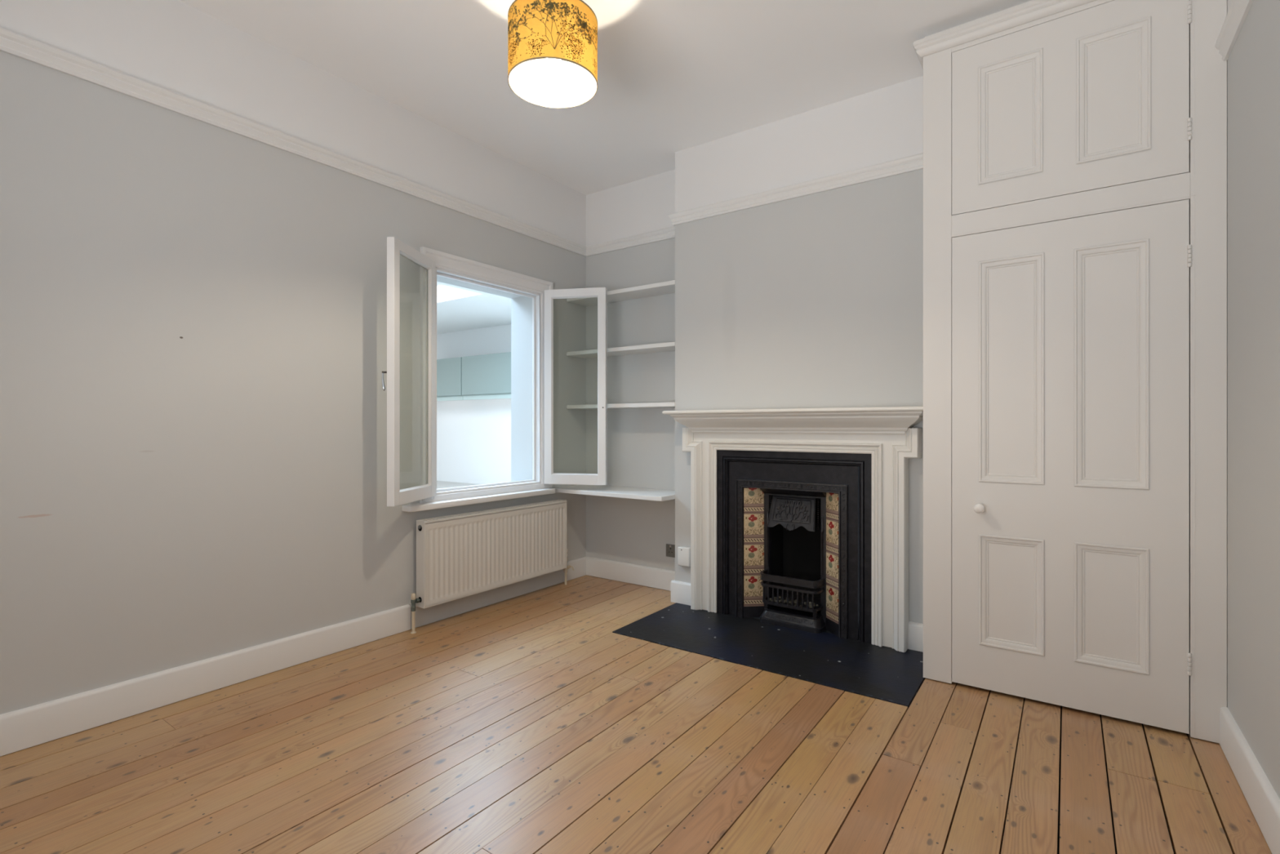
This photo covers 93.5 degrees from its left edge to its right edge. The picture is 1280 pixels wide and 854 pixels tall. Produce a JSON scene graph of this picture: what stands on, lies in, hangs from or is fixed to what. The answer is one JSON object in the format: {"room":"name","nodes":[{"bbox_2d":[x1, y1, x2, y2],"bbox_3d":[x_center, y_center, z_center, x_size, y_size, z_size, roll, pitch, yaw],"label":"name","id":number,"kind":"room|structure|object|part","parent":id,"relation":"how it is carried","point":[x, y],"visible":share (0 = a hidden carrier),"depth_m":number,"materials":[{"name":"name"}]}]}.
{"room":"living room","nodes":[
{"label":"living room","id":0,"kind":"room"},
{"bbox_2d":[0,0,586,714],"bbox_3d":[-1.702,-0.326,2.987,0.305,2.932,4.540,0,0,35],"label":"wall","id":1,"kind":"structure","parent":0,"point":[193,312],"depth_m":2.54,"materials":[{"name":"grey paint"}]},
{"bbox_2d":[0,555,586,755],"bbox_3d":[-1.584,1.050,2.873,0.020,0.135,4.089,0,0,35],"label":"baseboard","id":2,"kind":"structure","parent":1,"relation":"attached to","point":[20,729],"depth_m":2.57,"materials":[{"name":"white wood"}]},
{"bbox_2d":[0,26,923,256],"bbox_3d":[-0.597,-1.316,2.172,2.440,0.074,4.090,0,0,35],"label":"trim","id":3,"kind":"structure","parent":1,"relation":"attached to","point":[13,43],"depth_m":3.04,"materials":[{"name":"white wood"}]},
{"bbox_2d":[410,499,573,633],"bbox_3d":[-0.863,0.819,3.773,0.077,0.602,1.285,0,0,35],"label":"radiator","id":4,"kind":"object","parent":1,"relation":"attached to","point":[460,555],"visible":1,"depth_m":3.63,"materials":[{"name":"metal"}]},
{"bbox_3d":[-1.203,0.756,3.297,0.074,0.476,0.004,0,0,35],"label":"panel","id":5,"kind":"part","parent":4,"relation":"part of","materials":[{"name":"metal"}]},
{"bbox_2d":[419,499,565,521],"bbox_3d":[-0.872,0.520,3.762,0.072,0.004,1.137,0,0,35],"label":"grille","id":6,"kind":"object","parent":4,"relation":"attached to","point":[470,515],"depth_m":3.69,"materials":[{"name":"metal"}]},
{"bbox_3d":[-0.843,0.757,3.742,0.004,0.454,1.121,0,0,35],"label":"panel","id":7,"kind":"part","parent":4,"relation":"part of","materials":[{"name":"metal"}]},
{"bbox_2d":[382,236,607,511],"bbox_3d":[-0.847,-0.270,3.609,0.484,1.469,1.511,0,0,35],"label":"window","id":8,"kind":"structure","parent":1,"relation":"in","point":[433,263],"depth_m":3.57,"materials":[{"name":"white wood"}]},
{"bbox_3d":[-1.276,-0.222,2.999,0.018,0.092,0.016,0,0,35],"label":"handle","id":9,"kind":"part","parent":8,"relation":"part of","materials":[{"name":"silver metal"}]},
{"bbox_3d":[-0.955,0.448,3.735,0.117,0.034,1.135,0,0,35],"label":"sill","id":10,"kind":"part","parent":8,"relation":"part of","materials":[{"name":"white wood"}]},
{"bbox_3d":[-0.922,-0.293,3.798,0.027,1.421,1.043,0,0,35],"label":"architrave","id":11,"kind":"part","parent":8,"relation":"part of","materials":[{"name":"white wood"}]},
{"bbox_3d":[-0.955,-0.258,3.821,0.061,1.328,0.875,0,0,35],"label":"frame","id":12,"kind":"part","parent":8,"relation":"part of","materials":[{"name":"white wood"}]},
{"bbox_2d":[436,480,480,488],"bbox_3d":[-3.683,0.915,5.755,6.130,0.100,6.720,0,0,35],"label":"floor","id":13,"kind":"structure","parent":0,"point":[440,484],"depth_m":8.90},
{"bbox_2d":[436,324,511,484],"bbox_3d":[-1.586,-0.444,8.449,6.430,2.818,0.100,0,0,35],"label":"wall","id":14,"kind":"structure","parent":0,"point":[473,437],"depth_m":9.02,"materials":[{"name":"paint"}]},
{"bbox_2d":[436,356,462,400],"bbox_3d":[-2.899,-0.689,9.123,0.988,0.623,0.319,0,0,35],"label":"upper cabinet","id":15,"kind":"object","parent":14,"relation":"attached to","point":[449,371],"visible":0.52,"depth_m":8.86,"materials":[{"name":"green paint"}]},
{"bbox_2d":[462,351,511,399],"bbox_3d":[-2.031,-0.689,8.507,1.124,0.623,0.319,0,0,35],"label":"upper cabinet","id":16,"kind":"object","parent":14,"relation":"attached to","point":[486,376],"visible":0.59,"depth_m":8.38,"materials":[{"name":"green paint"}]},
{"bbox_2d":[436,281,511,334],"bbox_3d":[-3.683,-1.493,5.755,6.130,0.080,6.720,0,0,35],"label":"ceiling","id":17,"kind":"structure","parent":0,"point":[468,308],"depth_m":7.63,"materials":[{"name":"paint"}]},
{"bbox_2d":[436,284,465,296],"bbox_3d":[-3.269,-1.593,6.492,5.550,0.120,3.700,0,0,35],"label":"window","id":18,"kind":"structure","parent":17,"relation":"attached to","point":[441,289],"depth_m":7.01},
{"bbox_2d":[178,0,1031,195],"bbox_3d":[-0.226,-1.802,1.939,3.926,0.120,4.540,0,0,35],"label":"ceiling","id":19,"kind":"structure","parent":0,"point":[673,76],"depth_m":2.86,"materials":[{"name":"white paint"}]},
{"bbox_2d":[507,0,597,108],"bbox_3d":[-0.332,-1.522,2.300,0.339,0.439,0.339,0,0,35],"label":"pendant lamp","id":20,"kind":"object","parent":19,"relation":"hanging from","point":[553,44],"visible":1,"depth_m":2.20,"materials":[{"name":"yellow fabric"}]},
{"bbox_2d":[507,0,597,62],"bbox_3d":[-0.332,-1.429,2.300,0.338,0.218,0.338,0,0,35],"label":"print","id":21,"kind":"object","parent":20,"relation":"on","point":[566,30],"depth_m":2.15,"materials":[{"name":"yellow fabric"}]},
{"bbox_3d":[-0.332,-1.405,2.300,0.060,0.060,0.060,0,0,35],"label":"bulb","id":22,"kind":"part","parent":20,"relation":"part of","materials":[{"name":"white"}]},
{"bbox_2d":[586,169,675,570],"bbox_3d":[0.042,-0.326,4.380,0.927,2.932,0.250,0,0,35],"label":"wall","id":23,"kind":"structure","parent":0,"point":[641,442],"depth_m":4.28,"materials":[{"name":"grey paint"}]},
{"bbox_2d":[554,484,675,501],"bbox_3d":[-0.137,0.451,4.127,0.925,0.028,0.367,0,0,35],"label":"shelf","id":24,"kind":"object","parent":23,"relation":"attached to","point":[647,494],"visible":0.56,"depth_m":4.05,"materials":[{"name":"white wood"}]},
{"bbox_2d":[566,280,675,306],"bbox_3d":[-0.094,-0.916,4.188,0.925,0.027,0.217,0,0,35],"label":"shelf","id":25,"kind":"object","parent":23,"relation":"attached to","point":[664,287],"visible":0.66,"depth_m":4.10,"materials":[{"name":"white wood"}]},
{"bbox_2d":[566,342,675,358],"bbox_3d":[-0.094,-0.523,4.188,0.925,0.027,0.217,0,0,35],"label":"shelf","id":26,"kind":"object","parent":23,"relation":"attached to","point":[668,346],"visible":0.76,"depth_m":4.12,"materials":[{"name":"white wood"}]},
{"bbox_2d":[566,402,675,409],"bbox_3d":[-0.094,-0.139,4.188,0.925,0.027,0.217,0,0,35],"label":"shelf","id":27,"kind":"object","parent":23,"relation":"attached to","point":[650,405],"visible":0.76,"depth_m":4.08,"materials":[{"name":"white wood"}]},
{"bbox_2d":[586,556,675,591],"bbox_3d":[-0.029,1.050,4.264,0.905,0.135,0.020,0,0,35],"label":"baseboard","id":28,"kind":"structure","parent":23,"relation":"attached to","point":[654,577],"depth_m":4.28,"materials":[{"name":"white wood"}]},
{"bbox_2d":[666,543,675,557],"bbox_3d":[0.237,0.849,4.082,0.146,0.086,0.008,0,0,35],"label":"wall socket","id":29,"kind":"object","parent":23,"relation":"attached to","point":[670,548],"visible":0.52,"depth_m":4.10,"materials":[{"name":"silver metal"}]},
{"bbox_2d":[0,574,1271,853],"bbox_3d":[-0.281,1.170,1.948,3.826,0.101,4.290,0,0,35],"label":"floor","id":30,"kind":"structure","parent":0,"point":[522,724],"depth_m":2.00,"materials":[{"name":"brown wood"}]},
{"bbox_2d":[612,602,925,708],"bbox_3d":[0.651,1.127,3.106,1.498,0.022,0.658,0,0,35],"label":"hearth","id":31,"kind":"object","parent":30,"relation":"on","point":[886,673],"visible":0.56,"depth_m":2.98,"materials":[{"name":"black stone"}]},
{"bbox_2d":[760,604,826,633],"bbox_3d":[0.850,1.078,3.378,0.362,0.076,0.112,0,0,35],"label":"pan","id":32,"kind":"object","parent":31,"relation":"on","point":[786,617],"visible":1,"depth_m":3.34,"materials":[{"name":"metal"}]},
{"bbox_2d":[913,0,1226,742],"bbox_3d":[1.725,-0.313,2.517,1.012,2.858,0.406,0,0,35],"label":"tall cabinet","id":33,"kind":"object","parent":30,"relation":"on","point":[1075,151],"visible":0.98,"depth_m":2.35,"materials":[{"name":"white wood"}]},
{"bbox_3d":[1.421,0.344,2.519,0.041,0.041,0.058,0,0,35],"label":"knob","id":34,"kind":"part","parent":33,"relation":"part of","materials":[{"name":"white ceramic"}]},
{"bbox_3d":[1.732,-1.689,2.526,1.012,0.104,0.383,0,0,35],"label":"cornice","id":35,"kind":"part","parent":33,"relation":"part of","materials":[{"name":"white wood"}]},
{"bbox_3d":[1.536,0.690,2.492,0.231,0.467,0.008,0,0,35],"label":"panel","id":36,"kind":"part","parent":33,"relation":"part of","materials":[{"name":"white wood"}]},
{"bbox_3d":[1.526,-1.268,2.484,0.228,0.497,0.016,0,0,35],"label":"panel moulding","id":37,"kind":"part","parent":33,"relation":"part of","materials":[{"name":"white wood"}]},
{"bbox_3d":[1.536,-0.230,2.492,0.231,0.932,0.008,0,0,35],"label":"panel","id":38,"kind":"part","parent":33,"relation":"part of","materials":[{"name":"white wood"}]},
{"bbox_3d":[1.529,-0.230,2.482,0.231,0.932,0.016,0,0,35],"label":"panel moulding","id":39,"kind":"part","parent":33,"relation":"part of","materials":[{"name":"white wood"}]},
{"bbox_3d":[1.529,0.690,2.482,0.231,0.467,0.016,0,0,35],"label":"panel moulding","id":40,"kind":"part","parent":33,"relation":"part of","materials":[{"name":"white wood"}]},
{"bbox_3d":[1.533,-1.268,2.494,0.228,0.497,0.008,0,0,35],"label":"panel","id":41,"kind":"part","parent":33,"relation":"part of","materials":[{"name":"white wood"}]},
{"bbox_3d":[1.669,-1.264,2.395,0.764,0.702,0.028,0,0,35],"label":"door","id":42,"kind":"part","parent":33,"relation":"part of","materials":[{"name":"white wood"}]},
{"bbox_3d":[1.669,0.146,2.395,0.764,1.920,0.028,0,0,35],"label":"door","id":43,"kind":"part","parent":33,"relation":"part of","materials":[{"name":"white wood"}]},
{"bbox_3d":[1.800,-0.229,2.304,0.226,0.930,0.008,0,0,35],"label":"panel","id":44,"kind":"part","parent":33,"relation":"part of","materials":[{"name":"white wood"}]},
{"bbox_3d":[1.794,-0.229,2.294,0.226,0.930,0.016,0,0,35],"label":"panel moulding","id":45,"kind":"part","parent":33,"relation":"part of","materials":[{"name":"white wood"}]},
{"bbox_3d":[1.794,0.687,2.294,0.226,0.468,0.016,0,0,35],"label":"panel moulding","id":46,"kind":"part","parent":33,"relation":"part of","materials":[{"name":"white wood"}]},
{"bbox_3d":[1.806,-1.268,2.300,0.224,0.491,0.008,0,0,35],"label":"panel","id":47,"kind":"part","parent":33,"relation":"part of","materials":[{"name":"white wood"}]},
{"bbox_3d":[1.799,-1.268,2.291,0.224,0.491,0.016,0,0,35],"label":"panel moulding","id":48,"kind":"part","parent":33,"relation":"part of","materials":[{"name":"white wood"}]},
{"bbox_3d":[1.800,0.687,2.304,0.226,0.468,0.008,0,0,35],"label":"panel","id":49,"kind":"part","parent":33,"relation":"part of","materials":[{"name":"white wood"}]},
{"bbox_2d":[675,75,923,623],"bbox_3d":[1.375,-0.326,3.301,2.494,2.932,0.465,0,0,35],"label":"wall","id":50,"kind":"structure","parent":0,"point":[815,300],"depth_m":3.33,"materials":[{"name":"grey paint"}]},
{"bbox_2d":[671,579,690,605],"bbox_3d":[0.276,1.050,3.784,0.183,0.135,0.020,0,0,35],"label":"baseboard","id":51,"kind":"structure","parent":50,"relation":"attached to","point":[680,590],"depth_m":3.79,"materials":[{"name":"white wood"}]},
{"bbox_2d":[677,546,690,566],"bbox_3d":[0.279,0.817,3.773,0.085,0.117,0.034,0,0,35],"label":"sensor box","id":52,"kind":"object","parent":50,"relation":"attached to","point":[683,553],"visible":0.87,"depth_m":3.76,"materials":[{"name":"white plastic"}]},
{"bbox_2d":[662,405,923,652],"bbox_3d":[0.794,0.510,3.299,1.476,1.207,0.209,0,0,35],"label":"fireplace surround","id":53,"kind":"object","parent":50,"relation":"attached to","point":[887,433],"visible":0.95,"depth_m":3.13,"materials":[{"name":"beige paint"}]},
{"bbox_3d":[0.332,0.562,3.702,0.127,1.104,0.087,0,0,35],"label":"shouldered moulding","id":54,"kind":"part","parent":53,"relation":"part of","materials":[{"name":"beige paint"}]},
{"bbox_3d":[0.408,0.534,3.668,0.164,1.159,0.054,0,0,35],"label":"leg","id":55,"kind":"part","parent":53,"relation":"part of","materials":[{"name":"beige paint"}]},
{"bbox_2d":[662,405,923,414],"bbox_3d":[0.794,-0.082,3.299,1.476,0.023,0.209,0,0,35],"label":"mantel shelf","id":56,"kind":"object","parent":53,"relation":"attached to","point":[876,410],"depth_m":3.11,"materials":[{"name":"beige paint"}]},
{"bbox_3d":[0.823,0.602,3.340,0.998,1.025,0.040,0,0,35],"label":"moulding","id":57,"kind":"part","parent":53,"relation":"part of","materials":[{"name":"beige paint"}]},
{"bbox_3d":[0.806,-0.014,3.316,1.408,0.112,0.168,0,0,35],"label":"crown moulding","id":58,"kind":"part","parent":53,"relation":"part of","materials":[{"name":"beige paint"}]},
{"bbox_3d":[1.270,0.534,3.056,0.164,1.159,0.054,0,0,35],"label":"leg","id":59,"kind":"part","parent":53,"relation":"part of","materials":[{"name":"beige paint"}]},
{"bbox_3d":[1.326,0.562,2.996,0.127,1.104,0.087,0,0,35],"label":"shouldered moulding","id":60,"kind":"part","parent":53,"relation":"part of","materials":[{"name":"beige paint"}]},
{"bbox_2d":[717,449,871,644],"bbox_3d":[0.910,0.636,3.462,0.892,0.988,0.341,0,0,35],"label":"fireplace insert","id":61,"kind":"object","parent":50,"relation":"attached to","point":[807,516],"depth_m":3.38,"materials":[{"name":"metal"}]},
{"bbox_2d":[766,494,815,531],"bbox_3d":[0.854,0.490,3.383,0.277,0.187,0.071,0,0,35],"label":"hood","id":62,"kind":"object","parent":61,"relation":"attached to","point":[792,512],"depth_m":3.38,"materials":[{"name":"metal"}]},
{"bbox_3d":[0.892,0.976,3.438,0.348,0.280,0.281,0,0,35],"label":"fire grate","id":63,"kind":"part","parent":61,"relation":"part of","materials":[{"name":"black metal"}]},
{"bbox_3d":[0.842,0.899,3.367,0.342,0.014,0.102,0,0,35],"label":"rail","id":64,"kind":"part","parent":61,"relation":"part of","materials":[{"name":"metal"}]},
{"bbox_3d":[0.844,0.995,3.370,0.330,0.014,0.096,0,0,35],"label":"rail","id":65,"kind":"part","parent":61,"relation":"part of","materials":[{"name":"metal"}]},
{"bbox_3d":[0.860,0.730,3.392,0.366,0.773,0.110,0,0,35],"label":"opening frame","id":66,"kind":"part","parent":61,"relation":"part of","materials":[{"name":"metal"}]},
{"bbox_3d":[0.955,1.064,3.284,0.016,0.104,0.020,0,0,35],"label":"leg","id":67,"kind":"part","parent":61,"relation":"part of","materials":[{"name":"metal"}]},
{"bbox_2d":[907,621,923,652],"bbox_3d":[1.400,1.050,2.986,0.126,0.135,0.020,0,0,35],"label":"baseboard","id":68,"kind":"structure","parent":50,"relation":"attached to","point":[915,630],"depth_m":2.99,"materials":[{"name":"white wood"}]},
{"bbox_2d":[1226,0,1279,798],"bbox_3d":[1.293,-0.326,0.860,0.200,2.932,4.540,0,0,35],"label":"wall","id":69,"kind":"structure","parent":0,"point":[1253,62],"depth_m":1.81,"materials":[{"name":"grey paint"}]},
{"bbox_2d":[1214,0,1253,61],"bbox_3d":[1.020,-1.316,0.677,0.033,0.074,3.524,0,0,35],"label":"trim","id":70,"kind":"structure","parent":69,"relation":"attached to","point":[1238,10],"depth_m":1.97,"materials":[{"name":"white wood"}]},
{"bbox_2d":[1219,706,1279,853],"bbox_3d":[1.025,1.050,0.673,0.020,0.135,3.524,0,0,35],"label":"baseboard","id":71,"kind":"structure","parent":69,"relation":"attached to","point":[1261,797],"depth_m":1.75,"materials":[{"name":"white wood"}]}
]}

